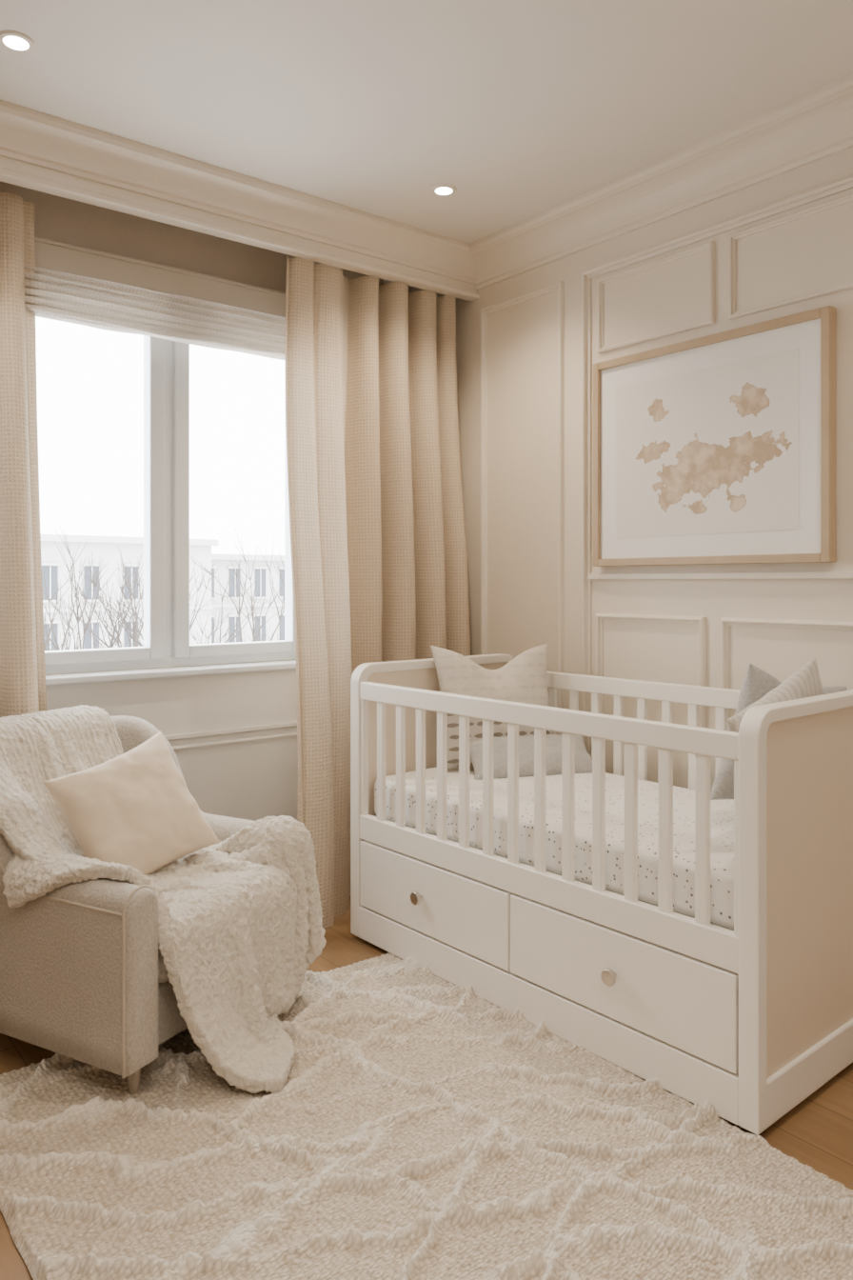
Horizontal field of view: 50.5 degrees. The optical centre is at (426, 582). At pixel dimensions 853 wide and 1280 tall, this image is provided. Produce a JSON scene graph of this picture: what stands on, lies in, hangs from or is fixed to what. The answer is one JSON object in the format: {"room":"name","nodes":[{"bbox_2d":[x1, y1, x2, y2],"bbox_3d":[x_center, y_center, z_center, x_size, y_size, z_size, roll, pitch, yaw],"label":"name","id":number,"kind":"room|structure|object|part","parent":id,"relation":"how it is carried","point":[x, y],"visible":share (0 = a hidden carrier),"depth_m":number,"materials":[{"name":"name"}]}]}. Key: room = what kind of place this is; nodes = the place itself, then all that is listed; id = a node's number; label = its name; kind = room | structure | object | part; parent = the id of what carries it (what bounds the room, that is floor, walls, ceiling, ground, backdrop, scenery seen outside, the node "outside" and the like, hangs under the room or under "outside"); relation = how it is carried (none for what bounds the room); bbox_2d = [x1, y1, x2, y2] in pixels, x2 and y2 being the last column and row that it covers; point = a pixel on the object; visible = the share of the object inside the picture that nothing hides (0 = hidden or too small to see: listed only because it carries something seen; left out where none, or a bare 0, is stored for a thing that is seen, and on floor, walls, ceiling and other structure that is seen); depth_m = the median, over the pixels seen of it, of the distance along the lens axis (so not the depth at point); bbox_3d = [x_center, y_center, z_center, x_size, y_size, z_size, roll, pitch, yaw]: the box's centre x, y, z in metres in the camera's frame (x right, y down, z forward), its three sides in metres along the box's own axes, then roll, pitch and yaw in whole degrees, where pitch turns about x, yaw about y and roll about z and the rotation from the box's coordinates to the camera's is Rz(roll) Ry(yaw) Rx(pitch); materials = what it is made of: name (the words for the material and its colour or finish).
{"room":"children's room","nodes":[
{"label":"children's room","id":0,"kind":"room"},
{"bbox_2d":[0,156,478,301],"bbox_3d":[-1.340,-1.347,2.793,3.960,0.184,0.045,0,0,-38],"label":"crown molding","id":1,"kind":"structure","parent":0,"point":[6,163],"depth_m":3.24,"materials":[{"name":"beige paint"}]},
{"bbox_2d":[0,192,46,717],"bbox_3d":[-1.524,-0.007,2.733,0.773,2.491,0.121,0,0,-38],"label":"window curtain","id":2,"kind":"object","parent":1,"relation":"hanging from","point":[23,690],"visible":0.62,"depth_m":2.90,"materials":[{"name":"fabric"}]},
{"bbox_2d":[0,100,477,284],"bbox_3d":[-1.296,-1.377,2.739,3.960,0.125,0.095,0,0,-38],"label":"crown molding","id":3,"kind":"structure","parent":1,"relation":"attached to","point":[27,135],"depth_m":3.18,"materials":[{"name":"beige paint"}]},
{"bbox_2d":[0,167,479,299],"bbox_3d":[-1.321,-1.267,2.770,3.960,0.025,0.014,0,0,-38],"label":"bead","id":4,"kind":"object","parent":1,"relation":"attached to","point":[6,172],"depth_m":3.22},
{"bbox_2d":[284,255,470,928],"bbox_3d":[-0.207,-0.007,3.659,0.306,2.491,1.095,0,0,40],"label":"window curtain","id":5,"kind":"object","parent":1,"relation":"hanging from","point":[377,525],"visible":0.77,"depth_m":3.65,"materials":[{"name":"fabric"}]},
{"bbox_2d":[45,279,444,820],"bbox_3d":[-1.530,-0.095,3.035,3.960,2.690,0.220,0,0,-38],"label":"wall","id":6,"kind":"structure","parent":0,"point":[258,780],"depth_m":3.48,"materials":[{"name":"paint"}]},
{"bbox_2d":[44,335,165,664],"bbox_3d":[-1.210,-0.398,3.256,0.536,1.365,0.069,0,0,-38],"label":"window","id":7,"kind":"structure","parent":6,"relation":"in","point":[154,348],"depth_m":3.38,"materials":[{"name":"plastic"}]},
{"bbox_2d":[24,236,286,359],"bbox_3d":[-0.935,-1.018,3.297,1.220,0.264,0.082,0,0,-38],"label":"blind","id":8,"kind":"object","parent":6,"relation":"attached to","point":[73,284],"visible":0.83,"depth_m":3.24,"materials":[{"name":"fabric"}]},
{"bbox_3d":[-0.945,-1.143,3.310,1.220,0.015,0.050,0,0,-38],"label":"head trim","id":9,"kind":"part","parent":8,"relation":"part of","materials":[{"name":"fabric"}]},
{"bbox_2d":[45,340,296,675],"bbox_3d":[-0.981,-0.410,3.453,1.260,1.460,0.065,0,0,-38],"label":"frame","id":10,"kind":"object","parent":6,"relation":"attached to","point":[170,661],"visible":0.15,"depth_m":3.42,"materials":[{"name":"plastic"}]},
{"bbox_2d":[45,661,296,685],"bbox_3d":[-0.933,0.335,3.392,1.340,0.027,0.110,0,0,-38],"label":"sill","id":11,"kind":"structure","parent":6,"relation":"attached to","point":[194,671],"depth_m":3.31,"materials":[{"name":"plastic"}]},
{"bbox_2d":[0,180,383,293],"bbox_3d":[-0.973,-1.280,3.329,2.000,0.319,0.008,0,0,-38],"label":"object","id":12,"kind":"structure","parent":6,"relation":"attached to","point":[56,218],"depth_m":3.30,"materials":[{"name":"beige paint"}]},
{"bbox_2d":[163,720,297,740],"bbox_3d":[-1.465,0.572,2.936,3.940,0.020,0.016,0,0,-38],"label":"trim","id":13,"kind":"structure","parent":6,"relation":"attached to","point":[178,736],"depth_m":3.48,"materials":[{"name":"paint"}]},
{"bbox_2d":[173,340,295,658],"bbox_3d":[-0.749,-0.398,3.620,0.568,1.365,0.069,0,0,-38],"label":"window","id":14,"kind":"structure","parent":6,"relation":"in","point":[182,649],"depth_m":3.44,"materials":[{"name":"plastic"}]},
{"bbox_2d":[171,731,297,752],"bbox_3d":[-0.787,0.828,3.474,0.830,0.445,0.012,0,0,-38],"label":"trim panel","id":15,"kind":"object","parent":6,"relation":"attached to","point":[253,739],"visible":0.12,"depth_m":3.50,"materials":[{"name":"paint"}]},
{"bbox_2d":[0,0,852,243],"bbox_3d":[-0.015,-1.480,1.116,4.160,0.080,5.170,0,0,-38],"label":"ceiling","id":16,"kind":"structure","parent":0,"point":[526,108],"depth_m":2.59,"materials":[{"name":"paint"}]},
{"bbox_2d":[0,29,36,53],"bbox_3d":[-1.091,-1.437,2.404,0.096,0.006,0.096,0,0,-38],"label":"recessed light","id":17,"kind":"object","parent":16,"relation":"in","point":[15,41],"visible":1,"depth_m":2.40,"materials":[{"name":"paint"}]},
{"bbox_2d":[430,183,457,196],"bbox_3d":[0.063,-1.437,3.312,0.096,0.006,0.096,0,0,-38],"label":"recessed light","id":18,"kind":"object","parent":16,"relation":"in","point":[440,190],"visible":1,"depth_m":3.30,"materials":[{"name":"paint"}]},
{"bbox_2d":[0,896,852,1279],"bbox_3d":[0.032,1.290,1.057,4.160,0.080,5.020,0,0,-38],"label":"floor","id":19,"kind":"structure","parent":0,"point":[817,1132],"depth_m":2.12,"materials":[{"name":"brown wood"}]},
{"bbox_2d":[0,715,255,1093],"bbox_3d":[-0.880,0.845,2.597,0.828,0.810,0.772,0,0,28],"label":"armchair","id":20,"kind":"object","parent":19,"relation":"on","point":[84,978],"visible":0.38,"depth_m":2.18,"materials":[{"name":"fabric"}]},
{"bbox_2d":[0,704,230,882],"bbox_3d":[-1.007,0.619,2.592,0.804,0.454,0.597,0,0,21],"label":"throw blanket","id":21,"kind":"object","parent":20,"relation":"on","point":[37,748],"visible":0.59,"depth_m":2.56,"materials":[{"name":"white fabric"}]},
{"bbox_2d":[42,731,219,874],"bbox_3d":[-0.821,0.650,2.548,0.245,0.411,0.432,0,0,37],"label":"throw pillow","id":22,"kind":"object","parent":20,"relation":"on","point":[136,809],"visible":0.94,"depth_m":2.48,"materials":[{"name":"beige fabric"}]},
{"bbox_3d":[-0.708,1.185,2.188,0.040,0.086,0.040,0,0,28],"label":"leg","id":23,"kind":"part","parent":20,"relation":"part of","materials":[{"name":"brown wood"}]},
{"bbox_2d":[158,942,169,982],"bbox_3d":[-0.810,0.919,2.560,0.660,0.138,0.504,0,0,28],"label":"seat cushion","id":24,"kind":"object","parent":20,"relation":"on","point":[162,971],"depth_m":2.20,"materials":[{"name":"beige fabric"}]},
{"bbox_2d":[2,815,326,1093],"bbox_3d":[-0.681,0.955,2.482,0.736,0.544,0.625,0,0,5],"label":"throw blanket","id":25,"kind":"object","parent":20,"relation":"on","point":[239,938],"visible":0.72,"depth_m":2.33,"materials":[{"name":"white fabric"}]},
{"bbox_3d":[-0.834,1.067,2.572,0.635,0.157,0.524,0,0,28],"label":"seat","id":26,"kind":"part","parent":20,"relation":"part of","materials":[{"name":"beige fabric"}]},
{"bbox_2d":[0,952,852,1279],"bbox_3d":[0.087,1.221,1.730,1.388,0.054,2.314,0,0,-38],"label":"area rug","id":27,"kind":"object","parent":19,"relation":"on","point":[421,1127],"visible":0.89,"depth_m":1.91,"materials":[{"name":"beige carpet"}]},
{"bbox_2d":[350,653,852,1135],"bbox_3d":[0.525,0.767,2.844,0.833,0.965,1.540,0,0,-41],"label":"crib","id":28,"kind":"object","parent":19,"relation":"on","point":[698,945],"visible":0.97,"depth_m":2.34,"materials":[{"name":"paint"}]},
{"bbox_3d":[-0.028,1.000,2.875,0.037,0.042,0.042,0,0,-41],"label":"knob","id":29,"kind":"part","parent":28,"relation":"part of","materials":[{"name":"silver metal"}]},
{"bbox_3d":[0.051,0.757,3.418,0.800,0.945,0.050,0,0,-41],"label":"panel","id":30,"kind":"part","parent":28,"relation":"part of","materials":[{"name":"paint"}]},
{"bbox_3d":[0.009,1.005,2.872,0.021,0.222,0.710,0,0,-41],"label":"drawer","id":31,"kind":"part","parent":28,"relation":"part of","materials":[{"name":"paint"}]},
{"bbox_2d":[430,643,553,767],"bbox_3d":[0.257,0.450,3.344,0.470,0.436,0.175,0,0,-16],"label":"throw pillow","id":32,"kind":"object","parent":28,"relation":"on","point":[523,679],"visible":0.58,"depth_m":3.31,"materials":[{"name":"fabric"}]},
{"bbox_2d":[469,734,592,779],"bbox_3d":[0.376,0.629,3.257,0.491,0.152,0.174,0,0,-16],"label":"lumbar pillow","id":33,"kind":"object","parent":28,"relation":"on","point":[554,742],"visible":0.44,"depth_m":3.20,"materials":[{"name":"beige fabric"}]},
{"bbox_3d":[0.538,0.749,2.854,0.704,0.142,1.428,0,0,-41],"label":"mattress","id":34,"kind":"part","parent":28,"relation":"part of","materials":[{"name":"white fabric"}]},
{"bbox_3d":[0.538,0.835,2.854,0.728,0.030,1.440,0,0,-41],"label":"mattress","id":35,"kind":"part","parent":28,"relation":"part of","materials":[{"name":"fabric"}]},
{"bbox_3d":[0.469,1.000,2.300,0.037,0.042,0.042,0,0,-41],"label":"knob","id":36,"kind":"part","parent":28,"relation":"part of","materials":[{"name":"beige wood"}]},
{"bbox_3d":[0.478,1.005,2.329,0.021,0.222,0.710,0,0,-41],"label":"drawer","id":37,"kind":"part","parent":28,"relation":"part of","materials":[{"name":"paint"}]},
{"bbox_2d":[727,657,823,732],"bbox_3d":[0.930,0.445,2.353,0.490,0.499,0.117,0,0,-33],"label":"throw pillow","id":38,"kind":"object","parent":28,"relation":"on","point":[806,682],"visible":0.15,"depth_m":2.32,"materials":[{"name":"grey fabric"}]},
{"bbox_2d":[710,663,847,799],"bbox_3d":[1.004,0.450,2.576,0.477,0.461,0.140,0,0,-30],"label":"throw pillow","id":39,"kind":"object","parent":28,"relation":"on","point":[757,683],"visible":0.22,"depth_m":2.48,"materials":[{"name":"beige fabric"}]},
{"bbox_3d":[1.024,0.757,2.290,0.800,0.945,0.050,0,0,-41],"label":"panel","id":40,"kind":"part","parent":28,"relation":"part of","materials":[{"name":"paint"}]},
{"bbox_2d":[455,146,852,793],"bbox_3d":[1.578,-0.095,2.374,0.100,2.690,5.170,0,0,-38],"label":"wall","id":41,"kind":"structure","parent":0,"point":[812,252],"depth_m":3.33,"materials":[{"name":"paint"}]},
{"bbox_2d":[480,280,563,734],"bbox_3d":[0.390,-0.065,3.780,0.022,2.270,0.480,0,0,-38],"label":"trim panel","id":42,"kind":"object","parent":41,"relation":"attached to","point":[559,286],"visible":0.61,"depth_m":3.84,"materials":[{"name":"paint"}]},
{"bbox_2d":[595,613,706,727],"bbox_3d":[0.797,0.583,3.267,0.020,0.935,0.480,0,0,-38],"label":"trim panel","id":43,"kind":"object","parent":41,"relation":"attached to","point":[599,617],"visible":0.39,"depth_m":3.22,"materials":[{"name":"paint"}]},
{"bbox_2d":[598,240,715,353],"bbox_3d":[0.811,-1.015,3.250,0.018,0.280,0.505,0,0,-38],"label":"trim panel","id":44,"kind":"object","parent":41,"relation":"attached to","point":[710,245],"visible":1,"depth_m":3.22,"materials":[{"name":"paint"}]},
{"bbox_2d":[470,73,852,290],"bbox_3d":[1.603,-1.367,2.158,0.130,0.145,4.600,0,0,-38],"label":"trim","id":45,"kind":"structure","parent":41,"relation":"attached to","point":[814,126],"depth_m":3.09,"materials":[{"name":"beige paint"}]},
{"bbox_3d":[1.603,-1.367,2.158,0.130,0.145,4.600,0,0,-38],"label":"crown","id":46,"kind":"part","parent":45,"relation":"part of","materials":[{"name":"paint"}]},
{"bbox_2d":[593,305,837,566],"bbox_3d":[0.932,-0.445,3.074,0.043,0.766,0.926,0,0,-38],"label":"framed artwork","id":47,"kind":"object","parent":41,"relation":"attached to","point":[721,448],"visible":1,"depth_m":3.00,"materials":[{"name":"white paper"}]},
{"bbox_2d":[581,174,852,757],"bbox_3d":[1.619,-0.048,2.218,0.030,2.315,3.275,0,0,-38],"label":"trim panel","id":48,"kind":"object","parent":41,"relation":"attached to","point":[844,184],"visible":0.65,"depth_m":3.48,"materials":[{"name":"paint"}]},
{"bbox_2d":[587,571,852,579],"bbox_3d":[1.623,-0.024,2.221,0.020,0.023,3.215,0,0,-38],"label":"trim","id":49,"kind":"structure","parent":41,"relation":"attached to","point":[769,574],"depth_m":3.00,"materials":[{"name":"paint"}]},
{"bbox_2d":[720,617,852,731],"bbox_3d":[1.393,0.583,2.512,0.020,0.935,1.315,0,0,-38],"label":"trim panel","id":50,"kind":"object","parent":41,"relation":"attached to","point":[726,622],"visible":0.35,"depth_m":2.93,"materials":[{"name":"paint"}]},
{"bbox_2d":[728,192,852,319],"bbox_3d":[1.403,-1.015,2.500,0.018,0.280,1.285,0,0,-38],"label":"trim panel","id":51,"kind":"object","parent":41,"relation":"attached to","point":[732,313],"visible":1,"depth_m":2.87,"materials":[{"name":"paint"}]},
{"label":"outside","id":52,"kind":"structure","parent":0,"visible":0},
{"bbox_3d":[-23.351,13.350,61.836,160.000,0.200,114.000,0,0,-38],"label":"ground","id":53,"kind":"structure","parent":52,"visible":0},
{"bbox_2d":[42,527,143,651],"bbox_3d":[-7.840,5.921,20.745,6.014,14.657,5.340,0,0,9],"label":"bare tree","id":54,"kind":"object","parent":53,"relation":"on","point":[76,594],"visible":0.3,"depth_m":22.07,"materials":[{"name":"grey plant"}]},
{"bbox_2d":[40,534,218,650],"bbox_3d":[-23.158,5.400,48.927,20.700,15.700,10.500,0,0,-38],"label":"facade","id":55,"kind":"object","parent":53,"relation":"on","point":[106,548],"visible":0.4,"depth_m":47.85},
{"bbox_2d":[41,565,138,650],"bbox_3d":[-20.801,4.475,44.692,17.550,10.650,0.050,0,0,-38],"label":"window panes","id":56,"kind":"structure","parent":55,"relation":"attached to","point":[54,570],"depth_m":47.16,"materials":[{"name":"glass"}]},
{"bbox_2d":[42,605,213,612],"bbox_3d":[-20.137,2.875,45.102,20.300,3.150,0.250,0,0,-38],"label":"ledge","id":57,"kind":"object","parent":55,"relation":"attached to","point":[190,607],"visible":0.28,"depth_m":47.46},
{"bbox_2d":[59,527,284,648],"bbox_3d":[-6.781,5.866,26.108,7.985,14.768,8.586,0,0,6],"label":"bare tree","id":58,"kind":"object","parent":53,"relation":"on","point":[280,616],"visible":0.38,"depth_m":25.19,"materials":[{"name":"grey plant"}]},
{"bbox_2d":[76,551,269,647],"bbox_3d":[-7.317,6.161,27.855,5.862,14.178,8.215,0,0,-7],"label":"bare tree","id":59,"kind":"object","parent":53,"relation":"on","point":[128,625],"visible":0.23,"depth_m":25.99,"materials":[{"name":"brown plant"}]},
{"bbox_2d":[211,553,284,643],"bbox_3d":[-2.141,5.750,69.348,37.800,15.000,10.500,0,0,-38],"label":"facade","id":60,"kind":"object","parent":53,"relation":"on","point":[223,561],"visible":0.02,"depth_m":56.11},
{"bbox_2d":[211,602,283,607],"bbox_3d":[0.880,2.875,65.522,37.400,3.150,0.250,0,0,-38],"label":"ledge","id":61,"kind":"object","parent":60,"relation":"attached to","point":[278,604],"visible":0.02,"depth_m":55.71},
{"bbox_2d":[211,568,284,643],"bbox_3d":[0.569,4.475,65.392,35.750,10.650,0.050,0,0,-38],"label":"window panes","id":62,"kind":"structure","parent":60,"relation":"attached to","point":[231,570],"depth_m":56.48,"materials":[{"name":"grey glass"}]}
]}

